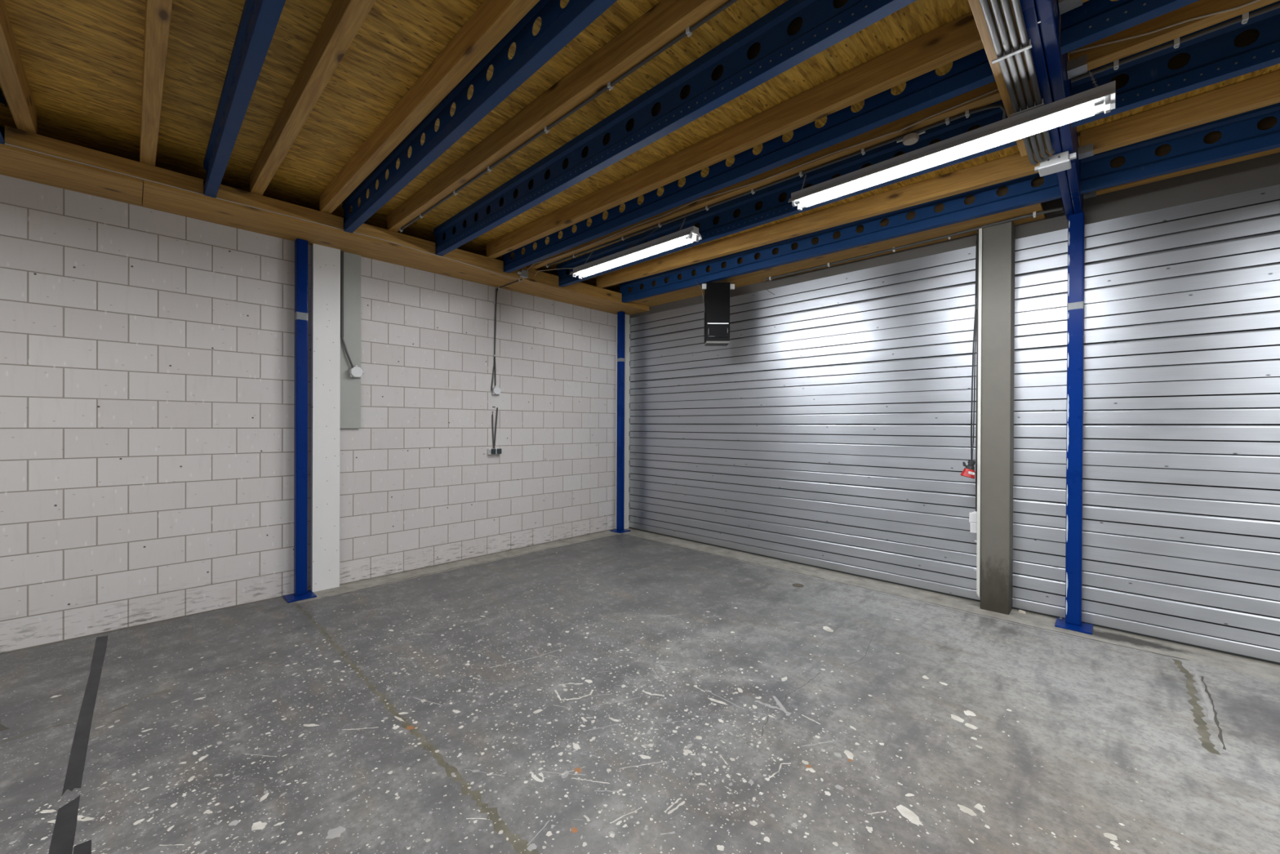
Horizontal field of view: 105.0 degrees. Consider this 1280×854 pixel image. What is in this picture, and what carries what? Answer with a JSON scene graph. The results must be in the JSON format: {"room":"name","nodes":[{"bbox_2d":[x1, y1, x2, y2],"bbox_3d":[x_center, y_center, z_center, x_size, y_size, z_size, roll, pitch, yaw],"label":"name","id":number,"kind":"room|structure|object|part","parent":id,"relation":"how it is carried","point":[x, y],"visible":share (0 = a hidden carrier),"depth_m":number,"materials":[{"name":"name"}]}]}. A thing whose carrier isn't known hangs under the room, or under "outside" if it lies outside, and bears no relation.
{"room":"warehouse garage","nodes":[
{"label":"warehouse garage","id":0,"kind":"room"},
{"bbox_2d":[0,174,616,653],"bbox_3d":[-3.511,-0.234,4.224,0.001,3.560,9.610,0,0,44],"label":"wall","id":1,"kind":"structure","parent":0,"point":[147,355],"depth_m":4.18,"materials":[{"name":"white brick"}]},
{"bbox_2d":[0,143,142,206],"bbox_3d":[-5.166,-1.729,2.106,0.539,0.025,4.261,0,0,44],"label":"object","id":2,"kind":"structure","parent":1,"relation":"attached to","point":[16,162],"depth_m":3.36,"materials":[{"name":"brown wood"}]},
{"bbox_2d":[4,125,204,194],"bbox_3d":[-3.610,-1.798,3.372,0.055,0.118,0.920,0,0,44],"label":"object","id":3,"kind":"structure","parent":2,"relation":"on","point":[15,136],"depth_m":3.30,"materials":[{"name":"brown wood"}]},
{"bbox_2d":[339,250,361,428],"bbox_3d":[-2.871,-0.851,4.858,0.035,1.729,0.194,0,0,44],"label":"wall panel","id":4,"kind":"object","parent":1,"relation":"attached to","point":[350,387],"visible":0.76,"depth_m":4.85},
{"bbox_2d":[340,250,343,337],"bbox_3d":[-2.897,-1.289,4.777,0.030,0.832,0.031,0,0,44],"label":"conduit","id":5,"kind":"object","parent":4,"relation":"attached to","point":[341,252],"visible":1,"depth_m":4.76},
{"bbox_2d":[341,337,353,368],"bbox_3d":[-2.862,-0.728,4.809,0.115,0.306,0.024,0,0,-41],"label":"cable","id":6,"kind":"object","parent":4,"relation":"attached to","point":[342,338],"visible":1,"depth_m":4.80,"materials":[{"name":"plastic"}]},
{"bbox_2d":[349,364,364,377],"bbox_3d":[-2.802,-0.549,4.862,0.060,0.125,0.125,0,0,44],"label":"box","id":7,"kind":"object","parent":4,"relation":"attached to","point":[357,371],"visible":1,"depth_m":4.84,"materials":[{"name":"white plastic"}]},
{"bbox_3d":[-2.790,-0.543,4.843,0.015,0.108,0.108,0,0,44],"label":"lid","id":8,"kind":"part","parent":7,"relation":"part of","materials":[{"name":"white plastic"}]},
{"bbox_2d":[492,411,494,448],"bbox_3d":[-1.791,0.037,5.994,0.017,0.450,0.036,0,0,44],"label":"cable","id":9,"kind":"object","parent":1,"relation":"attached to","point":[492,411],"visible":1,"depth_m":5.99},
{"bbox_2d":[490,287,497,391],"bbox_3d":[-1.774,-1.074,5.999,0.022,1.265,0.096,0,0,44],"label":"cable","id":10,"kind":"object","parent":1,"relation":"attached to","point":[496,290],"visible":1,"depth_m":6.00,"materials":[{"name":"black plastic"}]},
{"bbox_2d":[487,448,502,454],"bbox_3d":[-1.771,0.298,5.987,0.061,0.070,0.165,0,0,44],"label":"wall socket","id":11,"kind":"object","parent":1,"relation":"attached to","point":[492,451],"visible":1,"depth_m":5.96,"materials":[{"name":"white plastic"}]},
{"bbox_2d":[493,407,497,448],"bbox_3d":[-1.764,0.012,6.021,0.019,0.499,0.056,0,0,44],"label":"cable","id":12,"kind":"object","parent":1,"relation":"attached to","point":[496,407],"visible":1,"depth_m":6.01,"materials":[{"name":"plastic"}]},
{"bbox_2d":[492,385,501,395],"bbox_3d":[-1.751,-0.450,6.008,0.052,0.116,0.116,0,0,44],"label":"box","id":13,"kind":"object","parent":1,"relation":"attached to","point":[495,390],"visible":1,"depth_m":5.98,"materials":[{"name":"white plastic"}]},
{"bbox_3d":[-1.740,-0.445,5.990,0.013,0.096,0.096,0,0,44],"label":"lid","id":14,"kind":"part","parent":13,"relation":"part of","materials":[{"name":"white plastic"}]},
{"bbox_2d":[615,314,631,528],"bbox_3d":[-0.246,-0.081,7.529,0.115,3.262,0.240,0,0,44],"label":"trim","id":15,"kind":"structure","parent":1,"relation":"attached to","point":[627,340],"depth_m":7.49,"materials":[{"name":"white paint"}]},
{"bbox_2d":[534,220,702,279],"bbox_3d":[-0.406,-1.684,4.879,2.458,0.291,0.266,0,0,44],"label":"lamp","id":16,"kind":"object","parent":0,"point":[691,234],"visible":1,"depth_m":4.43,"materials":[{"name":"metal"}]},
{"bbox_2d":[0,528,1279,853],"bbox_3d":[-0.059,1.571,0.930,9.760,0.001,9.660,0,0,44],"label":"floor","id":17,"kind":"structure","parent":0,"point":[634,691],"depth_m":2.58,"materials":[{"name":"concrete"}]},
{"bbox_2d":[48,795,79,853],"bbox_3d":[-2.089,1.559,1.765,0.840,0.001,0.065,0,0,44],"label":"tape","id":18,"kind":"object","parent":17,"relation":"on","point":[64,828],"visible":1,"depth_m":1.90,"materials":[{"name":"plastic"}]},
{"bbox_2d":[73,840,91,853],"bbox_3d":[-2.025,1.559,1.783,0.174,0.001,0.048,0,0,44],"label":"tape","id":19,"kind":"object","parent":17,"relation":"on","point":[85,847],"visible":1,"depth_m":1.82,"materials":[{"name":"plastic"}]},
{"bbox_2d":[62,635,107,795],"bbox_3d":[-3.196,1.551,2.863,2.180,0.001,0.061,0,0,45],"label":"tape","id":20,"kind":"object","parent":17,"relation":"on","point":[74,773],"visible":1,"depth_m":2.58,"materials":[{"name":"plastic"}]},
{"bbox_2d":[283,238,316,602],"bbox_3d":[-3.090,-0.084,4.467,0.220,3.262,0.215,0,0,44],"label":"steel post","id":21,"kind":"object","parent":17,"relation":"on","point":[300,315],"visible":1,"depth_m":4.49,"materials":[{"name":"metal"}]},
{"bbox_3d":[-3.097,1.541,4.472,0.220,0.012,0.215,0,0,44],"label":"plate","id":22,"kind":"part","parent":21,"relation":"part of","materials":[{"name":"blue paint"}]},
{"bbox_2d":[142,180,649,315],"bbox_3d":[-1.869,-1.725,5.528,0.539,0.025,5.236,0,0,44],"label":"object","id":23,"kind":"structure","parent":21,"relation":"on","point":[156,196],"depth_m":4.57,"materials":[{"name":"brown wood"}]},
{"bbox_2d":[0,125,344,222],"bbox_3d":[-3.505,-1.877,4.137,0.070,0.271,9.490,0,0,44],"label":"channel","id":24,"kind":"object","parent":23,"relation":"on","point":[2,128],"visible":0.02,"depth_m":3.33,"materials":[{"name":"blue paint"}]},
{"bbox_2d":[203,0,285,198],"bbox_3d":[-1.606,-1.862,2.111,4.687,0.275,0.065,0,0,44],"label":"steel beam","id":25,"kind":"structure","parent":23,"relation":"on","point":[259,20],"depth_m":2.55,"materials":[{"name":"metal"}]},
{"bbox_2d":[4,142,524,279],"bbox_3d":[-2.864,-1.728,4.133,0.078,0.050,4.374,0,0,44],"label":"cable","id":26,"kind":"object","parent":23,"relation":"attached to","point":[5,143],"visible":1,"depth_m":3.76,"materials":[{"name":"wood"}]},
{"bbox_2d":[216,184,343,231],"bbox_3d":[-2.943,-1.797,4.063,0.055,0.118,0.858,0,0,44],"label":"timber blocking","id":27,"kind":"object","parent":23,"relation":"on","point":[224,192],"visible":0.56,"depth_m":4.01,"materials":[{"name":"brown wood"}]},
{"bbox_2d":[351,222,435,253],"bbox_3d":[-2.336,-1.796,4.694,0.055,0.118,0.748,0,0,44],"label":"timber blocking","id":28,"kind":"object","parent":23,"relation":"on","point":[415,242],"visible":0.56,"depth_m":4.67,"materials":[{"name":"brown wood"}]},
{"bbox_2d":[442,248,503,271],"bbox_3d":[-1.786,-1.796,5.264,0.055,0.118,0.693,0,0,44],"label":"timber blocking","id":29,"kind":"object","parent":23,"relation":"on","point":[456,254],"visible":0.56,"depth_m":5.26,"materials":[{"name":"brown wood"}]},
{"bbox_2d":[342,0,617,232],"bbox_3d":[-0.961,-1.861,2.780,4.687,0.275,0.065,0,0,44],"label":"steel beam","id":30,"kind":"structure","parent":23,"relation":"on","point":[559,26],"depth_m":2.68,"materials":[{"name":"metal"}]},
{"bbox_2d":[497,279,522,289],"bbox_3d":[-1.549,-1.699,5.850,0.509,0.034,0.022,0,0,44],"label":"cable","id":31,"kind":"object","parent":23,"relation":"attached to","point":[519,280],"visible":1,"depth_m":5.84,"materials":[{"name":"white plastic"}]},
{"bbox_2d":[517,269,528,278],"bbox_3d":[-1.347,-1.761,5.637,0.058,0.080,0.125,0,0,44],"label":"junction box","id":32,"kind":"object","parent":23,"relation":"attached to","point":[522,273],"visible":1,"depth_m":5.62,"materials":[{"name":"grey plastic"}]},
{"bbox_2d":[509,266,558,285],"bbox_3d":[-1.257,-1.795,5.813,0.055,0.118,0.688,0,0,44],"label":"timber blocking","id":33,"kind":"object","parent":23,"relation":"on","point":[540,276],"visible":0.57,"depth_m":5.85,"materials":[{"name":"brown wood"}]},
{"bbox_2d":[563,281,622,302],"bbox_3d":[-0.620,-1.794,6.474,0.055,0.118,1.003,0,0,44],"label":"timber blocking","id":34,"kind":"object","parent":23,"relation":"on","point":[580,286],"visible":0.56,"depth_m":6.48,"materials":[{"name":"brown wood"}]},
{"bbox_2d":[626,301,648,308],"bbox_3d":[-0.053,-1.793,7.062,0.055,0.118,0.487,0,0,44],"label":"timber blocking","id":35,"kind":"object","parent":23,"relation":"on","point":[630,302],"visible":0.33,"depth_m":7.06,"materials":[{"name":"brown wood"}]},
{"bbox_2d":[433,0,915,256],"bbox_3d":[-0.388,-1.860,3.375,4.687,0.275,0.068,0,0,44],"label":"steel beam","id":36,"kind":"structure","parent":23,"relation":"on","point":[824,25],"depth_m":2.73,"materials":[{"name":"blue metal"}]},
{"bbox_2d":[502,48,995,273],"bbox_3d":[0.149,-1.860,3.933,4.687,0.275,0.070,0,0,44],"label":"steel beam","id":37,"kind":"structure","parent":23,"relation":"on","point":[971,72],"depth_m":3.17,"materials":[{"name":"metal"}]},
{"bbox_2d":[556,99,1017,287],"bbox_3d":[0.676,-1.859,4.479,4.687,0.275,0.072,0,0,44],"label":"steel beam","id":38,"kind":"structure","parent":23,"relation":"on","point":[772,210],"depth_m":4.04,"materials":[{"name":"blue paint"}]},
{"bbox_2d":[619,172,1061,302],"bbox_3d":[1.428,-1.858,5.259,4.687,0.275,0.065,0,0,44],"label":"steel beam","id":39,"kind":"structure","parent":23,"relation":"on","point":[1020,193],"depth_m":4.62,"materials":[{"name":"metal"}]},
{"bbox_2d":[695,281,734,346],"bbox_3d":[0.886,-1.356,5.871,0.459,0.742,0.206,0,0,0],"label":"heater","id":40,"kind":"object","parent":39,"relation":"hanging from","point":[717,295],"depth_m":5.77,"materials":[{"name":"black metal"}]},
{"bbox_3d":[0.920,-1.358,5.874,0.276,0.687,0.200,0,0,0],"label":"casing","id":41,"kind":"part","parent":40,"relation":"part of","materials":[{"name":"black metal"}]},
{"bbox_3d":[0.917,-1.128,5.773,0.236,0.154,0.005,0,0,0],"label":"panel","id":42,"kind":"part","parent":40,"relation":"part of","materials":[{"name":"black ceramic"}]},
{"bbox_2d":[310,243,340,591],"bbox_3d":[-3.004,-0.084,4.694,0.071,3.261,0.226,0,0,44],"label":"pilaster","id":43,"kind":"object","parent":17,"relation":"on","point":[325,260],"visible":1,"depth_m":4.66,"materials":[{"name":"paint"}]},
{"bbox_2d":[609,311,631,533],"bbox_3d":[-0.285,-0.080,7.312,0.220,3.262,0.220,0,0,44],"label":"steel post","id":44,"kind":"object","parent":17,"relation":"on","point":[620,315],"visible":1,"depth_m":7.28,"materials":[{"name":"metal"}]},
{"bbox_3d":[-0.293,1.545,7.317,0.220,0.012,0.220,0,0,44],"label":"plate","id":45,"kind":"part","parent":44,"relation":"part of","materials":[{"name":"blue paint"}]},
{"bbox_2d":[792,583,804,586],"bbox_3d":[1.562,1.564,4.856,0.110,0.005,0.110,0,0,44],"label":"drain cover","id":46,"kind":"object","parent":17,"relation":"on","point":[793,584],"visible":1,"depth_m":4.85,"materials":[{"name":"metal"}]},
{"bbox_2d":[976,221,1015,614],"bbox_3d":[3.102,-0.104,4.277,0.226,3.360,0.275,0,0,44],"label":"column","id":47,"kind":"structure","parent":17,"relation":"on","point":[996,310],"depth_m":4.19,"materials":[{"name":"metal"}]},
{"bbox_2d":[968,511,977,523],"bbox_3d":[2.939,0.789,4.326,0.062,0.101,0.060,0,0,44],"label":"box","id":48,"kind":"object","parent":47,"relation":"attached to","point":[972,515],"visible":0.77,"depth_m":4.30,"materials":[{"name":"white plastic"}]},
{"bbox_2d":[969,522,977,533],"bbox_3d":[2.942,0.886,4.323,0.054,0.088,0.060,0,0,44],"label":"box","id":49,"kind":"object","parent":47,"relation":"attached to","point":[973,526],"visible":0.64,"depth_m":4.30,"materials":[{"name":"white plastic"}]},
{"bbox_2d":[975,229,978,511],"bbox_3d":[2.956,-0.495,4.304,0.015,2.480,0.016,0,0,44],"label":"conduit","id":50,"kind":"object","parent":47,"relation":"attached to","point":[977,295],"visible":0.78,"depth_m":4.30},
{"bbox_2d":[1018,609,1026,613],"bbox_3d":[3.241,1.566,4.166,0.024,0.022,0.049,0,0,-40],"label":"chip","id":51,"kind":"object","parent":17,"relation":"on","point":[1020,611],"visible":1,"depth_m":4.16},
{"bbox_2d":[1054,212,1093,635],"bbox_3d":[3.442,-0.056,3.883,0.217,3.268,0.230,0,0,44],"label":"steel post","id":52,"kind":"object","parent":17,"relation":"on","point":[1076,222],"visible":1,"depth_m":3.88,"materials":[{"name":"metal"}]},
{"bbox_2d":[1019,0,1083,219],"bbox_3d":[0.223,-1.835,0.555,0.100,0.292,9.465,0,0,44],"label":"girder","id":53,"kind":"object","parent":52,"relation":"on","point":[1042,18],"visible":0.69,"depth_m":2.38,"materials":[{"name":"metal"}]},
{"bbox_2d":[0,0,36,133],"bbox_3d":[-2.195,-1.922,1.490,4.672,0.154,0.078,0,0,44],"label":"joist","id":54,"kind":"object","parent":53,"relation":"attached to","point":[14,83],"visible":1,"depth_m":2.67,"materials":[{"name":"brown wood"}]},
{"bbox_2d":[139,0,173,165],"bbox_3d":[-1.820,-1.921,1.879,4.672,0.154,0.077,0,0,44],"label":"joist","id":55,"kind":"object","parent":53,"relation":"attached to","point":[157,12],"visible":1,"depth_m":2.57,"materials":[{"name":"brown wood"}]},
{"bbox_2d":[249,0,375,195],"bbox_3d":[-1.397,-1.921,2.318,4.672,0.154,0.079,0,0,44],"label":"joist","id":56,"kind":"object","parent":53,"relation":"attached to","point":[344,19],"visible":1,"depth_m":2.66,"materials":[{"name":"brown wood"}]},
{"bbox_2d":[319,0,539,213],"bbox_3d":[-1.060,-1.920,2.668,4.672,0.154,0.077,0,0,44],"label":"joist","id":57,"kind":"object","parent":53,"relation":"attached to","point":[493,20],"visible":1,"depth_m":2.73,"materials":[{"name":"brown wood"}]},
{"bbox_2d":[386,0,728,231],"bbox_3d":[-0.670,-1.920,3.073,4.673,0.154,0.077,0,0,43],"label":"joist","id":58,"kind":"object","parent":53,"relation":"attached to","point":[668,19],"visible":1,"depth_m":2.78,"materials":[{"name":"brown wood"}]},
{"bbox_2d":[399,0,737,231],"bbox_3d":[-0.606,-1.828,3.053,4.530,0.038,0.026,0,0,43],"label":"conduit","id":59,"kind":"object","parent":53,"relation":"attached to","point":[688,32],"visible":1,"depth_m":2.70,"materials":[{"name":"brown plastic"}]},
{"bbox_2d":[442,0,848,240],"bbox_3d":[-0.320,-1.919,3.436,4.672,0.154,0.077,0,0,44],"label":"joist","id":60,"kind":"object","parent":53,"relation":"attached to","point":[794,26],"visible":0.02,"depth_m":2.84,"materials":[{"name":"brown wood"}]},
{"bbox_2d":[486,11,984,258],"bbox_3d":[0.052,-1.919,3.822,4.674,0.154,0.077,0,0,43],"label":"joist","id":61,"kind":"object","parent":53,"relation":"attached to","point":[960,37],"visible":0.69,"depth_m":3.03,"materials":[{"name":"brown wood"}]},
{"bbox_2d":[527,80,1001,269],"bbox_3d":[0.411,-1.918,4.194,4.674,0.154,0.077,0,0,43],"label":"joist","id":62,"kind":"object","parent":53,"relation":"attached to","point":[904,122],"visible":0.26,"depth_m":3.37,"materials":[{"name":"brown wood"}]},
{"bbox_2d":[526,88,998,270],"bbox_3d":[0.341,-1.810,4.199,4.457,0.151,0.087,0,0,42],"label":"cable","id":63,"kind":"object","parent":62,"relation":"attached to","point":[995,90],"visible":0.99,"depth_m":3.44,"materials":[{"name":"plastic"}]},
{"bbox_2d":[545,103,1006,267],"bbox_3d":[0.481,-1.819,4.176,4.237,0.053,0.179,0,0,41],"label":"conduit","id":64,"kind":"object","parent":62,"relation":"attached to","point":[967,113],"visible":0.94,"depth_m":3.46,"materials":[{"name":"white plastic"}]},
{"bbox_2d":[896,130,925,145],"bbox_3d":[1.688,-1.794,3.063,0.092,0.038,0.144,0,0,-16],"label":"ceiling box","id":65,"kind":"object","parent":64,"relation":"attached to","point":[910,139],"visible":1,"depth_m":3.04,"materials":[{"name":"white plastic"}]},
{"bbox_2d":[787,70,1115,210],"bbox_3d":[1.687,-1.668,2.908,1.620,0.292,0.240,0,0,44],"label":"lamp","id":66,"kind":"object","parent":62,"relation":"hanging from","point":[1100,99],"visible":1,"depth_m":2.70,"materials":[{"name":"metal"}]},
{"bbox_3d":[1.156,-1.719,3.478,0.014,0.198,0.150,0,0,32],"label":"chain","id":67,"kind":"part","parent":66,"relation":"part of","materials":[{"name":"metal"}]},
{"bbox_3d":[2.242,-1.711,2.428,0.014,0.198,0.166,0,0,30],"label":"chain","id":68,"kind":"part","parent":66,"relation":"part of","materials":[{"name":"metal"}]},
{"bbox_2d":[565,124,981,275],"bbox_3d":[0.748,-1.918,4.543,4.672,0.154,0.077,0,0,44],"label":"joist","id":69,"kind":"object","parent":53,"relation":"attached to","point":[782,197],"visible":0.03,"depth_m":4.08,"materials":[{"name":"brown wood"}]},
{"bbox_2d":[595,149,1052,288],"bbox_3d":[1.183,-1.917,4.995,4.677,0.154,0.077,0,0,42],"label":"joist","id":70,"kind":"object","parent":53,"relation":"attached to","point":[1015,166],"visible":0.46,"depth_m":4.36,"materials":[{"name":"brown wood"}]},
{"bbox_2d":[628,176,1044,292],"bbox_3d":[1.497,-1.917,5.321,4.672,0.154,0.077,0,0,44],"label":"joist","id":71,"kind":"object","parent":53,"relation":"attached to","point":[1037,181],"visible":0.02,"depth_m":4.56,"materials":[{"name":"brown wood"}]},
{"bbox_2d":[968,0,1046,156],"bbox_3d":[-0.344,-1.681,0.140,0.132,0.017,7.920,0,0,44],"label":"batten","id":72,"kind":"object","parent":53,"relation":"attached to","point":[975,5],"visible":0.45,"depth_m":2.23,"materials":[{"name":"brown wood"}]},
{"bbox_2d":[978,0,1037,165],"bbox_3d":[-0.308,-1.660,0.197,0.035,0.028,8.053,0,0,44],"label":"conduit","id":73,"kind":"object","parent":72,"relation":"attached to","point":[984,4],"visible":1,"depth_m":2.23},
{"bbox_2d":[991,39,1031,63],"bbox_3d":[1.635,-1.652,2.162,0.140,0.028,0.018,0,0,44],"label":"rail","id":74,"kind":"object","parent":72,"relation":"attached to","point":[1012,53],"visible":0.9,"depth_m":2.15,"materials":[{"name":"white metal"}]},
{"bbox_2d":[989,0,1043,161],"bbox_3d":[-0.298,-1.660,0.166,0.035,0.028,8.023,0,0,44],"label":"conduit","id":75,"kind":"object","parent":72,"relation":"attached to","point":[996,8],"visible":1,"depth_m":2.22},
{"bbox_2d":[1000,0,1048,158],"bbox_3d":[-0.287,-1.660,0.135,0.035,0.028,7.993,0,0,44],"label":"conduit","id":76,"kind":"object","parent":72,"relation":"attached to","point":[1005,4],"visible":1,"depth_m":2.21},
{"bbox_2d":[1009,98,1044,116],"bbox_3d":[2.003,-1.652,2.544,0.140,0.028,0.018,0,0,44],"label":"rail","id":77,"kind":"object","parent":72,"relation":"attached to","point":[1035,106],"visible":0.87,"depth_m":2.54,"materials":[{"name":"grey metal"}]},
{"bbox_2d":[1010,0,1055,154],"bbox_3d":[-0.275,-1.660,0.102,0.035,0.028,7.963,0,0,44],"label":"conduit","id":78,"kind":"object","parent":72,"relation":"attached to","point":[1016,6],"visible":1,"depth_m":2.20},
{"bbox_2d":[1034,151,1076,176],"bbox_3d":[2.605,-1.653,3.082,0.200,0.069,0.134,0,0,44],"label":"junction box","id":79,"kind":"object","parent":53,"relation":"attached to","point":[1060,162],"visible":0.99,"depth_m":3.05,"materials":[{"name":"grey plastic"}]},
{"bbox_3d":[2.602,-1.624,3.084,0.154,0.012,0.134,0,0,44],"label":"lid","id":80,"kind":"part","parent":79,"relation":"part of","materials":[{"name":"white plastic"}]},
{"bbox_2d":[1057,0,1082,14],"bbox_3d":[1.857,-1.849,2.120,0.075,0.049,0.083,0,0,44],"label":"hanger","id":81,"kind":"object","parent":53,"relation":"attached to","point":[1064,6],"visible":1,"depth_m":2.13,"materials":[{"name":"metal"}]},
{"bbox_2d":[1066,53,1087,79],"bbox_3d":[2.246,-1.848,2.523,0.075,0.049,0.083,0,0,44],"label":"hanger","id":82,"kind":"object","parent":53,"relation":"attached to","point":[1076,67],"visible":0.93,"depth_m":2.50,"materials":[{"name":"metal"}]},
{"bbox_3d":[2.246,-1.826,2.523,0.075,0.004,0.083,0,0,44],"label":"seat","id":83,"kind":"part","parent":82,"relation":"part of","materials":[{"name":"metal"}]},
{"bbox_2d":[1078,142,1093,159],"bbox_3d":[2.991,-1.847,3.295,0.075,0.049,0.083,0,0,44],"label":"hanger","id":84,"kind":"object","parent":53,"relation":"attached to","point":[1086,151],"visible":0.93,"depth_m":3.27,"materials":[{"name":"metal"}]},
{"bbox_3d":[2.990,-1.825,3.296,0.075,0.004,0.083,0,0,44],"label":"seat","id":85,"kind":"part","parent":84,"relation":"part of","materials":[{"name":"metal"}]},
{"bbox_2d":[1083,191,1096,199],"bbox_3d":[3.549,-1.847,3.875,0.075,0.049,0.083,0,0,44],"label":"hanger","id":86,"kind":"object","parent":53,"relation":"attached to","point":[1093,193],"visible":0.64,"depth_m":3.87,"materials":[{"name":"metal"}]},
{"bbox_2d":[1060,0,1199,54],"bbox_3d":[3.482,-1.835,0.718,4.362,0.275,0.072,0,0,44],"label":"steel beam","id":87,"kind":"structure","parent":53,"relation":"attached to","point":[1094,20],"depth_m":2.12,"materials":[{"name":"blue paint"}]},
{"bbox_2d":[1069,0,1279,71],"bbox_3d":[3.797,-1.893,1.038,4.353,0.154,0.077,0,0,44],"label":"joist","id":88,"kind":"object","parent":53,"relation":"attached to","point":[1098,56],"visible":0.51,"depth_m":2.30,"materials":[{"name":"brown wood"}]},
{"bbox_2d":[1070,0,1260,53],"bbox_3d":[2.765,-1.864,1.969,1.571,0.099,0.011,0,0,44],"label":"cable","id":89,"kind":"object","parent":88,"relation":"attached to","point":[1254,1],"visible":1,"depth_m":2.27,"materials":[{"name":"plastic"}]},
{"bbox_2d":[1071,2,1279,82],"bbox_3d":[3.802,-1.801,1.099,4.270,0.039,0.027,0,0,44],"label":"conduit","id":90,"kind":"object","parent":88,"relation":"attached to","point":[1244,19],"visible":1,"depth_m":2.31,"materials":[{"name":"white plastic"}]},
{"bbox_2d":[1071,0,1279,127],"bbox_3d":[4.028,-1.834,1.284,4.363,0.275,0.068,0,0,43],"label":"steel beam","id":91,"kind":"structure","parent":53,"relation":"attached to","point":[1215,58],"depth_m":2.45,"materials":[{"name":"metal"}]},
{"bbox_2d":[1080,102,1279,194],"bbox_3d":[4.812,-1.833,2.098,4.364,0.275,0.065,0,0,43],"label":"steel beam","id":92,"kind":"structure","parent":53,"relation":"attached to","point":[1241,136],"depth_m":3.22,"materials":[{"name":"metal"}]},
{"bbox_2d":[1080,69,1279,154],"bbox_3d":[4.529,-1.892,1.798,4.354,0.154,0.077,0,0,44],"label":"joist","id":93,"kind":"object","parent":53,"relation":"attached to","point":[1262,91],"visible":0.96,"depth_m":2.96,"materials":[{"name":"brown wood"}]},
{"bbox_2d":[1109,28,1259,89],"bbox_3d":[4.104,-1.893,1.357,4.354,0.154,0.077,0,0,44],"label":"joist","id":94,"kind":"object","parent":53,"relation":"attached to","point":[1245,38],"visible":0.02,"depth_m":2.54,"materials":[{"name":"brown wood"}]},
{"bbox_2d":[1096,146,1279,195],"bbox_3d":[5.091,-1.892,2.381,4.353,0.154,0.077,0,0,44],"label":"joist","id":95,"kind":"object","parent":53,"relation":"attached to","point":[1165,176],"visible":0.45,"depth_m":3.51,"materials":[{"name":"brown wood"}]},
{"bbox_2d":[1110,116,1277,168],"bbox_3d":[4.879,-1.892,2.160,4.355,0.154,0.077,0,0,43],"label":"joist","id":96,"kind":"object","parent":53,"relation":"attached to","point":[1268,122],"visible":0.02,"depth_m":3.20,"materials":[{"name":"brown wood"}]},
{"bbox_3d":[3.435,1.572,3.889,0.217,0.012,0.230,0,0,44],"label":"plate","id":97,"kind":"part","parent":52,"relation":"part of","materials":[{"name":"blue paint"}]},
{"bbox_2d":[0,0,1279,293],"bbox_3d":[-0.025,-2.003,0.867,9.860,0.030,9.810,0,0,44],"label":"ceiling","id":98,"kind":"structure","parent":0,"point":[82,60],"depth_m":2.87,"materials":[{"name":"brown wood"}]},
{"bbox_2d":[0,88,6,144],"bbox_3d":[-2.281,-1.863,1.411,4.687,0.275,0.065,0,0,44],"label":"steel beam","id":99,"kind":"structure","parent":98,"relation":"attached to","point":[2,97],"depth_m":2.99,"materials":[{"name":"blue paint"}]},
{"bbox_3d":[3.326,-0.204,4.357,9.860,3.560,0.130,0,0,44],"label":"wall","id":100,"kind":"structure","parent":0,"visible":0},
{"bbox_2d":[629,233,976,318],"bbox_3d":[1.484,-1.825,5.982,4.495,0.345,0.068,0,0,44],"label":"trim","id":101,"kind":"structure","parent":100,"relation":"attached to","point":[968,241],"depth_m":5.29,"materials":[{"name":"metal"}]},
{"bbox_2d":[628,245,980,601],"bbox_3d":[1.478,-0.050,5.959,4.543,3.225,0.024,0,0,44],"label":"door","id":102,"kind":"structure","parent":100,"relation":"in","point":[830,430],"depth_m":5.42,"materials":[{"name":"metal"}]},
{"bbox_2d":[631,203,1044,306],"bbox_3d":[1.625,-1.766,5.505,4.480,0.027,0.420,0,0,44],"label":"board","id":103,"kind":"object","parent":100,"relation":"attached to","point":[756,277],"visible":0.59,"depth_m":4.93,"materials":[{"name":"brown wood"}]},
{"bbox_2d":[765,207,1062,280],"bbox_3d":[2.420,-1.728,4.844,0.082,0.045,2.664,0,0,-43],"label":"conduit","id":104,"kind":"object","parent":103,"relation":"attached to","point":[1033,214],"visible":0.98,"depth_m":4.56,"materials":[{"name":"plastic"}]},
{"bbox_2d":[960,233,977,478],"bbox_3d":[2.868,-0.618,4.288,0.111,2.136,0.118,0,0,44],"label":"power cable","id":105,"kind":"object","parent":104,"relation":"hanging from","point":[969,471],"visible":1,"depth_m":4.29,"materials":[{"name":"black rubber"}]},
{"bbox_3d":[2.919,-0.696,4.291,0.042,1.981,0.042,0,0,44],"label":"cord","id":106,"kind":"part","parent":105,"relation":"part of","materials":[{"name":"black rubber"}]},
{"bbox_3d":[2.916,-0.365,4.287,0.039,1.320,0.012,0,0,-3],"label":"cord","id":107,"kind":"part","parent":105,"relation":"part of","materials":[{"name":"black rubber"}]},
{"bbox_2d":[1012,184,1279,665],"bbox_3d":[4.971,-0.016,2.592,4.840,3.210,0.024,0,0,44],"label":"door","id":108,"kind":"structure","parent":100,"relation":"in","point":[1181,468],"depth_m":3.65,"materials":[{"name":"metal"}]},
{"bbox_2d":[1015,151,1279,239],"bbox_3d":[5.000,-1.791,2.594,4.820,0.360,0.068,0,0,44],"label":"trim","id":109,"kind":"structure","parent":100,"relation":"attached to","point":[1263,171],"depth_m":3.61,"materials":[{"name":"metal"}]}
]}

